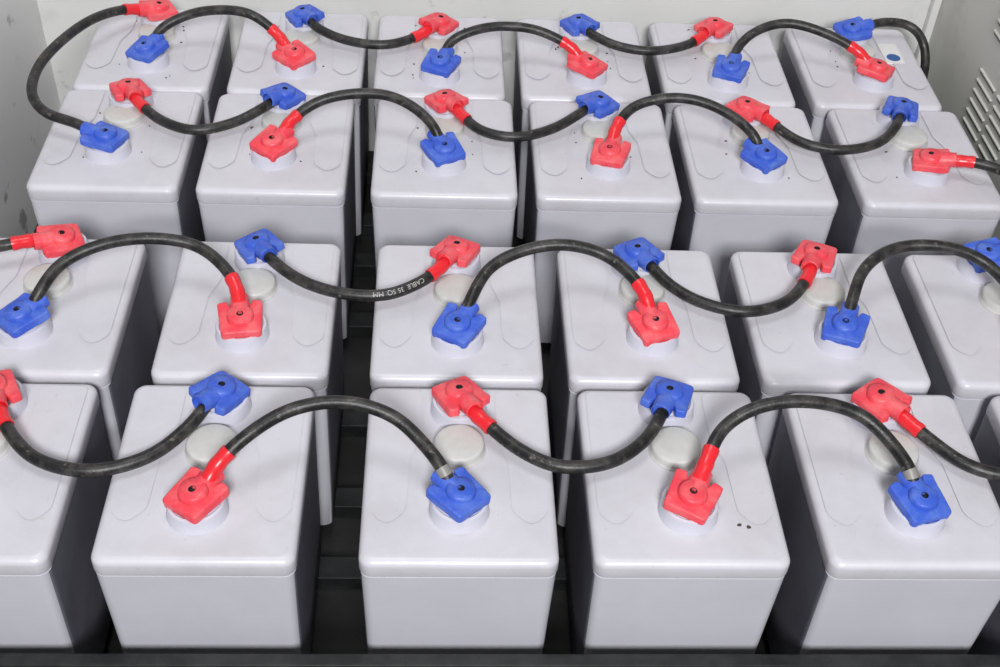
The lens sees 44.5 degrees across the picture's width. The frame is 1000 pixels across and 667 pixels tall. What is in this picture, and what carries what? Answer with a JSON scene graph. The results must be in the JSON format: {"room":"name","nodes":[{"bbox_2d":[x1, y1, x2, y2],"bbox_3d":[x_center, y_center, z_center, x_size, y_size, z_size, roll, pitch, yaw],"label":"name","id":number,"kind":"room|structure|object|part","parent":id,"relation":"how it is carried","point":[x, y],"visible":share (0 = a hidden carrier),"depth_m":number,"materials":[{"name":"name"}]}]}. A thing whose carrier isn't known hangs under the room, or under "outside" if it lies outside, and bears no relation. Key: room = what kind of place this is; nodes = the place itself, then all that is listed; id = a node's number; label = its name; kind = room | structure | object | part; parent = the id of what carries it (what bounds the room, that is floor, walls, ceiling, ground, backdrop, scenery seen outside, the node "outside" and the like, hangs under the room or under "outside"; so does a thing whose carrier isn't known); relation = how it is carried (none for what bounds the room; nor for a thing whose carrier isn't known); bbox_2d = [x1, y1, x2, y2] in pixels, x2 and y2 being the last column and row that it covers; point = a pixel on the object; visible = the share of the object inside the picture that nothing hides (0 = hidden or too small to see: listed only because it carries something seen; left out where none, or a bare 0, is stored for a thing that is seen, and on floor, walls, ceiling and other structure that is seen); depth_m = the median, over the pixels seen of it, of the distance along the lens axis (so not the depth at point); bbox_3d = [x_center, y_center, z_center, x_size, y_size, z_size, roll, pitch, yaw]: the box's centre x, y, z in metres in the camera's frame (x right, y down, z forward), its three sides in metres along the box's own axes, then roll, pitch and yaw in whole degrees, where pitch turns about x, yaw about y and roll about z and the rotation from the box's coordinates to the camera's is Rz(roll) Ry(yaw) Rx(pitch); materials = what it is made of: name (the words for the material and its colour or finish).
{"room":"battery room","nodes":[
{"label":"battery room","id":0,"kind":"room"},
{"bbox_2d":[0,0,60,237],"bbox_3d":[-0.679,-0.444,1.328,0.030,1.100,0.790,1,43,-3],"label":"wall","id":1,"kind":"structure","parent":0,"point":[24,132],"depth_m":1.75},
{"bbox_2d":[0,223,158,460],"bbox_3d":[-0.496,0.043,1.384,0.180,0.287,0.222,1,43,-3],"label":"battery","id":2,"kind":"object","parent":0,"point":[95,325],"depth_m":1.31,"materials":[{"name":"white plastic"}]},
{"bbox_2d":[0,234,34,251],"bbox_3d":[-0.573,-0.043,1.397,0.152,0.189,0.044,1,43,-3],"label":"cable","id":3,"kind":"object","parent":2,"relation":"attached to","point":[14,243],"depth_m":1.33,"materials":[{"name":"red rubber"}]},
{"bbox_2d":[29,232,245,302],"bbox_3d":[-0.379,-0.064,1.285,0.228,0.054,0.084,1,43,-3],"label":"cable","id":4,"kind":"object","parent":2,"relation":"attached to","point":[232,279],"depth_m":1.29,"materials":[{"name":"black rubber"}]},
{"bbox_2d":[26,78,206,336],"bbox_3d":[-0.487,-0.170,1.616,0.180,0.285,0.222,1,43,-3],"label":"battery","id":5,"kind":"object","parent":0,"point":[116,188],"depth_m":1.51,"materials":[{"name":"white plastic"}]},
{"bbox_2d":[26,3,139,130],"bbox_3d":[-0.546,-0.362,1.611,0.117,0.037,0.325,1,43,-3],"label":"cable","id":6,"kind":"object","parent":5,"relation":"attached to","point":[124,9],"depth_m":1.59,"materials":[{"name":"black rubber"}]},
{"bbox_2d":[130,93,274,134],"bbox_3d":[-0.381,-0.282,1.558,0.198,0.022,0.080,1,43,-3],"label":"cable","id":7,"kind":"object","parent":5,"relation":"attached to","point":[137,100],"depth_m":1.54,"materials":[{"name":"black rubber"}]},
{"bbox_2d":[73,0,231,142],"bbox_3d":[-0.489,-0.324,1.782,0.180,0.286,0.222,1,43,-3],"label":"battery","id":8,"kind":"object","parent":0,"point":[201,64],"depth_m":1.69,"materials":[{"name":"grey plastic"}]},
{"bbox_2d":[152,5,290,45],"bbox_3d":[-0.381,-0.416,1.669,0.198,0.052,0.052,1,43,-3],"label":"cable","id":9,"kind":"object","parent":8,"relation":"attached to","point":[273,30],"depth_m":1.67,"materials":[{"name":"black rubber"}]},
{"bbox_2d":[196,82,355,338],"bbox_3d":[-0.286,-0.168,1.627,0.180,0.286,0.222,1,43,-3],"label":"battery","id":10,"kind":"object","parent":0,"point":[239,194],"depth_m":1.51,"materials":[{"name":"white plastic"}]},
{"bbox_2d":[227,4,368,235],"bbox_3d":[-0.286,-0.321,1.793,0.180,0.286,0.222,1,43,-3],"label":"battery","id":11,"kind":"object","parent":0,"point":[260,62],"depth_m":1.71,"materials":[{"name":"grey plastic"}]},
{"bbox_2d":[307,18,432,49],"bbox_3d":[-0.183,-0.425,1.727,0.192,0.022,0.066,1,43,-3],"label":"cable","id":12,"kind":"object","parent":11,"relation":"attached to","point":[423,32],"depth_m":1.71,"materials":[{"name":"black rubber"}]},
{"bbox_2d":[34,151,770,653],"bbox_3d":[-0.089,0.044,1.674,3.200,0.030,2.000,1,43,-3],"label":"floor","id":13,"kind":"structure","parent":0,"point":[339,620],"depth_m":1.43,"materials":[{"name":"black"}]},
{"bbox_2d":[0,164,999,666],"bbox_3d":[0.018,0.029,1.562,2.000,0.154,0.999,1,43,-3],"label":"rack","id":14,"kind":"object","parent":13,"relation":"on","point":[334,572],"visible":0.02,"depth_m":1.16,"materials":[{"name":"black metal"}]},
{"bbox_2d":[0,369,111,653],"bbox_3d":[-0.494,0.201,1.214,0.180,0.286,0.222,1,43,-3],"label":"battery","id":15,"kind":"object","parent":14,"relation":"on","point":[52,599],"depth_m":1.15,"materials":[{"name":"grey plastic"}]},
{"bbox_2d":[91,371,320,653],"bbox_3d":[-0.279,0.204,1.225,0.180,0.287,0.222,1,43,-3],"label":"battery","id":16,"kind":"object","parent":14,"relation":"on","point":[183,562],"depth_m":1.13,"materials":[{"name":"grey plastic"}]},
{"bbox_2d":[0,401,211,477],"bbox_3d":[-0.381,0.094,1.153,0.217,0.025,0.095,1,43,-3],"label":"cable","id":17,"kind":"object","parent":16,"relation":"attached to","point":[8,430],"depth_m":1.13,"materials":[{"name":"black rubber"}]},
{"bbox_2d":[151,228,343,524],"bbox_3d":[-0.274,0.046,1.396,0.180,0.286,0.222,1,43,-3],"label":"battery","id":18,"kind":"object","parent":14,"relation":"on","point":[284,333],"depth_m":1.31,"materials":[{"name":"grey plastic"}]},
{"bbox_2d":[264,252,451,301],"bbox_3d":[-0.157,-0.065,1.338,0.220,0.021,0.076,1,43,-3],"label":"cable","id":19,"kind":"object","parent":18,"relation":"attached to","point":[441,266],"depth_m":1.32,"materials":[{"name":"black rubber"}]},
{"bbox_3d":[0.017,0.205,1.471,1.315,0.020,0.030,1,43,-3],"label":"support rail","id":20,"kind":"part","parent":14,"relation":"part of","materials":[{"name":"metal"}]},
{"bbox_3d":[0.014,0.116,1.566,1.315,0.020,0.030,1,43,-3],"label":"support rail","id":21,"kind":"part","parent":14,"relation":"part of","materials":[{"name":"metal"}]},
{"bbox_3d":[0.008,-0.009,1.702,1.315,0.020,0.030,1,43,-3],"label":"support rail","id":22,"kind":"part","parent":14,"relation":"part of","materials":[{"name":"metal"}]},
{"bbox_3d":[0.005,-0.098,1.797,1.315,0.020,0.030,1,43,-3],"label":"support rail","id":23,"kind":"part","parent":14,"relation":"part of","materials":[{"name":"metal"}]},
{"bbox_3d":[-0.002,-0.251,1.963,1.315,0.020,0.030,1,43,-3],"label":"support rail","id":24,"kind":"part","parent":14,"relation":"part of","materials":[{"name":"metal"}]},
{"bbox_3d":[0.002,-0.163,1.867,1.315,0.020,0.030,1,43,-3],"label":"support rail","id":25,"kind":"part","parent":14,"relation":"part of","materials":[{"name":"metal"}]},
{"bbox_2d":[373,12,504,132],"bbox_3d":[-0.090,-0.318,1.803,0.180,0.286,0.222,1,43,-3],"label":"battery","id":26,"kind":"object","parent":14,"relation":"on","point":[477,73],"depth_m":1.70,"materials":[{"name":"grey plastic"}]},
{"bbox_2d":[442,21,582,54],"bbox_3d":[0.017,-0.401,1.682,0.202,0.050,0.040,1,43,-3],"label":"cable","id":27,"kind":"object","parent":26,"relation":"attached to","point":[563,42],"depth_m":1.68,"materials":[{"name":"black rubber"}]},
{"bbox_3d":[0.020,0.274,1.396,1.315,0.020,0.030,1,43,-3],"label":"support rail","id":28,"kind":"part","parent":14,"relation":"part of","materials":[{"name":"metal"}]},
{"bbox_2d":[371,89,517,277],"bbox_3d":[-0.076,-0.165,1.638,0.180,0.287,0.222,1,43,-3],"label":"battery","id":29,"kind":"object","parent":14,"relation":"on","point":[454,191],"depth_m":1.52,"materials":[{"name":"grey plastic"}]},
{"bbox_2d":[278,88,442,136],"bbox_3d":[-0.174,-0.270,1.525,0.211,0.051,0.062,1,43,-3],"label":"cable","id":30,"kind":"object","parent":29,"relation":"attached to","point":[297,115],"depth_m":1.52,"materials":[{"name":"black rubber"}]},
{"bbox_2d":[448,104,587,141],"bbox_3d":[0.028,-0.275,1.578,0.197,0.022,0.077,1,43,-3],"label":"cable","id":31,"kind":"object","parent":29,"relation":"attached to","point":[458,112],"depth_m":1.56,"materials":[{"name":"black rubber"}]},
{"bbox_2d":[370,235,542,391],"bbox_3d":[-0.052,0.050,1.408,0.180,0.286,0.222,1,43,-3],"label":"battery","id":32,"kind":"object","parent":14,"relation":"on","point":[424,338],"depth_m":1.31,"materials":[{"name":"white plastic"}]},
{"bbox_2d":[462,239,656,307],"bbox_3d":[0.061,-0.056,1.307,0.213,0.054,0.085,1,43,-3],"label":"cable","id":33,"kind":"object","parent":32,"relation":"attached to","point":[639,285],"depth_m":1.31,"materials":[{"name":"black rubber"}]},
{"bbox_2d":[358,376,558,653],"bbox_3d":[-0.044,0.207,1.238,0.180,0.286,0.222,1,43,-3],"label":"battery","id":34,"kind":"object","parent":14,"relation":"on","point":[467,562],"depth_m":1.14,"materials":[{"name":"white plastic"}]},
{"bbox_2d":[201,395,453,481],"bbox_3d":[-0.156,0.101,1.119,0.235,0.059,0.074,1,43,-3],"label":"cable","id":35,"kind":"object","parent":34,"relation":"attached to","point":[218,463],"depth_m":1.12,"materials":[{"name":"black rubber"}]},
{"bbox_2d":[465,405,667,473],"bbox_3d":[0.066,0.098,1.177,0.210,0.021,0.088,1,43,-3],"label":"cable","id":36,"kind":"object","parent":34,"relation":"attached to","point":[477,415],"depth_m":1.16,"materials":[{"name":"black rubber"}]},
{"bbox_3d":[0.034,0.326,1.167,2.000,0.054,0.014,1,43,-3],"label":"rail","id":37,"kind":"part","parent":14,"relation":"part of","materials":[{"name":"metal"}]},
{"bbox_2d":[513,13,650,238],"bbox_3d":[0.112,-0.315,1.814,0.180,0.286,0.222,1,43,-3],"label":"battery","id":38,"kind":"object","parent":14,"relation":"on","point":[543,73],"depth_m":1.72,"materials":[{"name":"grey plastic"}]},
{"bbox_2d":[585,27,708,54],"bbox_3d":[0.213,-0.421,1.749,0.196,0.022,0.064,1,43,-3],"label":"cable","id":39,"kind":"object","parent":38,"relation":"attached to","point":[703,34],"depth_m":1.74,"materials":[{"name":"rubber"}]},
{"bbox_2d":[523,90,680,342],"bbox_3d":[0.127,-0.161,1.649,0.180,0.285,0.222,1,43,-3],"label":"battery","id":40,"kind":"object","parent":14,"relation":"on","point":[619,198],"depth_m":1.54,"materials":[{"name":"white plastic"}]},
{"bbox_2d":[547,237,739,526],"bbox_3d":[0.154,0.053,1.418,0.180,0.287,0.222,1,43,-3],"label":"battery","id":41,"kind":"object","parent":14,"relation":"on","point":[604,338],"depth_m":1.33,"materials":[{"name":"grey plastic"}]},
{"bbox_2d":[646,261,816,316],"bbox_3d":[0.260,-0.053,1.354,0.206,0.020,0.091,1,43,-3],"label":"cable","id":42,"kind":"object","parent":41,"relation":"attached to","point":[809,272],"depth_m":1.34,"materials":[{"name":"black rubber"}]},
{"bbox_2d":[563,376,789,653],"bbox_3d":[0.167,0.211,1.249,0.180,0.285,0.222,1,43,-3],"label":"battery","id":43,"kind":"object","parent":14,"relation":"on","point":[658,560],"depth_m":1.16,"materials":[{"name":"white plastic"}]},
{"bbox_2d":[83,20,897,528],"bbox_3d":[0.035,-0.139,1.459,1.096,0.001,0.930,1,43,-3],"label":"dirt specks","id":44,"kind":"object","parent":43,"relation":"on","point":[251,127],"visible":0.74,"depth_m":1.58,"materials":[{"name":"brown"}]},
{"bbox_2d":[693,395,919,481],"bbox_3d":[0.284,0.104,1.146,0.218,0.060,0.080,1,43,-3],"label":"cable","id":45,"kind":"object","parent":43,"relation":"attached to","point":[705,463],"depth_m":1.15,"materials":[{"name":"black rubber"}]},
{"bbox_2d":[723,240,930,467],"bbox_3d":[0.358,0.056,1.429,0.180,0.285,0.222,1,43,-3],"label":"battery","id":46,"kind":"object","parent":14,"relation":"on","point":[816,344],"depth_m":1.33,"materials":[{"name":"grey plastic"}]},
{"bbox_2d":[844,239,999,309],"bbox_3d":[0.475,-0.055,1.334,0.216,0.054,0.095,1,43,-3],"label":"cable","id":47,"kind":"object","parent":46,"relation":"attached to","point":[855,289],"depth_m":1.34,"materials":[{"name":"black rubber"}]},
{"bbox_2d":[765,378,999,653],"bbox_3d":[0.381,0.213,1.260,0.180,0.287,0.222,1,43,-3],"label":"battery","id":48,"kind":"object","parent":14,"relation":"on","point":[882,561],"depth_m":1.17,"materials":[{"name":"white plastic"}]},
{"bbox_2d":[892,409,999,480],"bbox_3d":[0.493,0.105,1.198,0.216,0.021,0.094,1,43,-3],"label":"cable","id":49,"kind":"object","parent":48,"relation":"attached to","point":[906,420],"depth_m":1.18,"materials":[{"name":"black rubber"}]},
{"bbox_2d":[895,237,999,442],"bbox_3d":[0.564,0.059,1.440,0.180,0.287,0.222,1,43,-3],"label":"battery","id":50,"kind":"object","parent":14,"relation":"on","point":[950,305],"depth_m":1.37,"materials":[{"name":"plastic"}]},
{"bbox_2d":[967,396,999,654],"bbox_3d":[0.598,0.217,1.272,0.180,0.286,0.222,1,43,-3],"label":"battery","id":51,"kind":"object","parent":14,"relation":"on","point":[986,444],"depth_m":1.27,"materials":[{"name":"white plastic"}]},
{"bbox_2d":[37,0,931,150],"bbox_3d":[0.002,-0.712,1.665,1.417,1.100,0.030,1,43,-3],"label":"wall","id":52,"kind":"structure","parent":0,"point":[57,16],"depth_m":1.86,"materials":[{"name":"paint"}]},
{"bbox_2d":[914,0,941,64],"bbox_3d":[0.674,-0.687,1.685,0.012,1.100,0.014,1,43,-3],"label":"trim","id":53,"kind":"structure","parent":52,"relation":"attached to","point":[934,8],"depth_m":1.87,"materials":[{"name":"paint"}]},
{"bbox_2d":[607,93,762,144],"bbox_3d":[0.233,-0.267,1.550,0.201,0.051,0.070,1,43,-3],"label":"cable","id":54,"kind":"object","parent":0,"point":[614,131],"depth_m":1.55,"materials":[{"name":"black rubber"}]},
{"bbox_2d":[645,17,794,144],"bbox_3d":[0.310,-0.312,1.825,0.180,0.285,0.222,1,43,-3],"label":"battery","id":55,"kind":"object","parent":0,"point":[719,75],"depth_m":1.73,"materials":[{"name":"grey plastic"}]},
{"bbox_2d":[669,96,837,301],"bbox_3d":[0.324,-0.158,1.659,0.180,0.285,0.222,1,43,-3],"label":"battery","id":56,"kind":"object","parent":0,"point":[744,199],"depth_m":1.55,"materials":[{"name":"white plastic"}]},
{"bbox_2d":[731,19,870,59],"bbox_3d":[0.420,-0.406,1.714,0.206,0.050,0.060,1,43,-3],"label":"cable","id":57,"kind":"object","parent":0,"point":[852,47],"depth_m":1.71,"materials":[{"name":"black rubber"}]},
{"bbox_2d":[780,16,941,142],"bbox_3d":[0.516,-0.309,1.835,0.180,0.286,0.222,1,43,-3],"label":"battery","id":58,"kind":"object","parent":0,"point":[818,87],"depth_m":1.74,"materials":[{"name":"grey plastic"}]},
{"bbox_2d":[878,44,904,63],"bbox_3d":[0.572,-0.409,1.788,0.027,0.002,0.055,1,43,-3],"label":"label","id":59,"kind":"object","parent":58,"relation":"attached to","point":[890,53],"depth_m":1.79,"materials":[{"name":"white paper"}]},
{"bbox_2d":[873,18,929,78],"bbox_3d":[0.579,-0.364,1.863,0.116,0.234,0.054,1,43,-3],"label":"cable","id":60,"kind":"object","parent":58,"relation":"attached to","point":[911,27],"depth_m":1.80,"materials":[{"name":"black rubber"}]},
{"bbox_2d":[820,95,999,291],"bbox_3d":[0.535,-0.156,1.670,0.180,0.287,0.222,1,43,-3],"label":"battery","id":61,"kind":"object","parent":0,"point":[932,198],"depth_m":1.56,"materials":[{"name":"grey plastic"}]},
{"bbox_2d":[759,112,904,154],"bbox_3d":[0.436,-0.266,1.596,0.211,0.022,0.091,1,43,-3],"label":"cable","id":62,"kind":"object","parent":61,"relation":"attached to","point":[767,119],"depth_m":1.58,"materials":[{"name":"black rubber"}]},
{"bbox_2d":[955,155,999,175],"bbox_3d":[0.608,-0.157,1.482,0.097,0.021,0.198,1,43,-3],"label":"cable","id":63,"kind":"object","parent":61,"relation":"attached to","point":[971,162],"depth_m":1.53,"materials":[{"name":"rubber"}]},
{"bbox_2d":[927,0,999,239],"bbox_3d":[0.706,-0.423,1.401,0.030,1.100,0.790,1,43,-3],"label":"wall","id":64,"kind":"structure","parent":0,"point":[963,41],"depth_m":1.75,"materials":[{"name":"white metal"}]},
{"bbox_2d":[962,117,976,140],"bbox_3d":[0.670,-0.292,1.743,0.004,0.003,0.059,1,43,-3],"label":"louvre lip","id":65,"kind":"object","parent":64,"relation":"attached to","point":[963,118],"visible":1,"depth_m":1.74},
{"bbox_2d":[966,107,980,130],"bbox_3d":[0.671,-0.304,1.732,0.004,0.003,0.059,1,43,-3],"label":"louvre lip","id":66,"kind":"object","parent":64,"relation":"attached to","point":[967,108],"visible":1,"depth_m":1.73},
{"bbox_2d":[969,98,983,121],"bbox_3d":[0.671,-0.315,1.721,0.004,0.003,0.059,1,43,-3],"label":"louvre lip","id":67,"kind":"object","parent":64,"relation":"attached to","point":[970,99],"visible":1,"depth_m":1.72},
{"bbox_2d":[973,88,987,111],"bbox_3d":[0.672,-0.327,1.710,0.004,0.003,0.059,1,43,-3],"label":"louvre lip","id":68,"kind":"object","parent":64,"relation":"attached to","point":[974,89],"visible":1,"depth_m":1.71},
{"bbox_2d":[978,144,988,159],"bbox_3d":[0.672,-0.244,1.692,0.004,0.003,0.059,1,43,-3],"label":"louvre lip","id":69,"kind":"object","parent":64,"relation":"attached to","point":[979,145],"visible":0.56,"depth_m":1.70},
{"bbox_2d":[976,78,991,101],"bbox_3d":[0.673,-0.339,1.700,0.004,0.003,0.059,1,43,-3],"label":"louvre lip","id":70,"kind":"object","parent":64,"relation":"attached to","point":[977,79],"visible":1,"depth_m":1.70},
{"bbox_2d":[980,68,995,91],"bbox_3d":[0.674,-0.351,1.689,0.004,0.003,0.059,1,43,-3],"label":"louvre lip","id":71,"kind":"object","parent":64,"relation":"attached to","point":[981,69],"visible":1,"depth_m":1.69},
{"bbox_2d":[981,135,996,159],"bbox_3d":[0.673,-0.256,1.681,0.004,0.003,0.059,1,43,-3],"label":"louvre lip","id":72,"kind":"object","parent":64,"relation":"attached to","point":[982,136],"visible":1,"depth_m":1.68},
{"bbox_2d":[985,125,999,149],"bbox_3d":[0.673,-0.268,1.670,0.004,0.003,0.059,1,43,-3],"label":"louvre lip","id":73,"kind":"object","parent":64,"relation":"attached to","point":[986,126],"visible":1,"depth_m":1.67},
{"bbox_2d":[989,115,999,134],"bbox_3d":[0.674,-0.280,1.659,0.004,0.003,0.059,1,43,-3],"label":"louvre lip","id":74,"kind":"object","parent":64,"relation":"attached to","point":[990,116],"visible":1,"depth_m":1.66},
{"bbox_2d":[992,105,999,118],"bbox_3d":[0.675,-0.291,1.648,0.004,0.003,0.059,1,43,-3],"label":"louvre lip","id":75,"kind":"object","parent":64,"relation":"attached to","point":[993,106],"visible":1,"depth_m":1.66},
{"bbox_2d":[993,29,999,39],"bbox_3d":[0.676,-0.395,1.648,0.004,0.003,0.059,1,43,-3],"label":"louvre lip","id":76,"kind":"object","parent":64,"relation":"attached to","point":[994,30],"visible":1,"depth_m":1.66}
]}

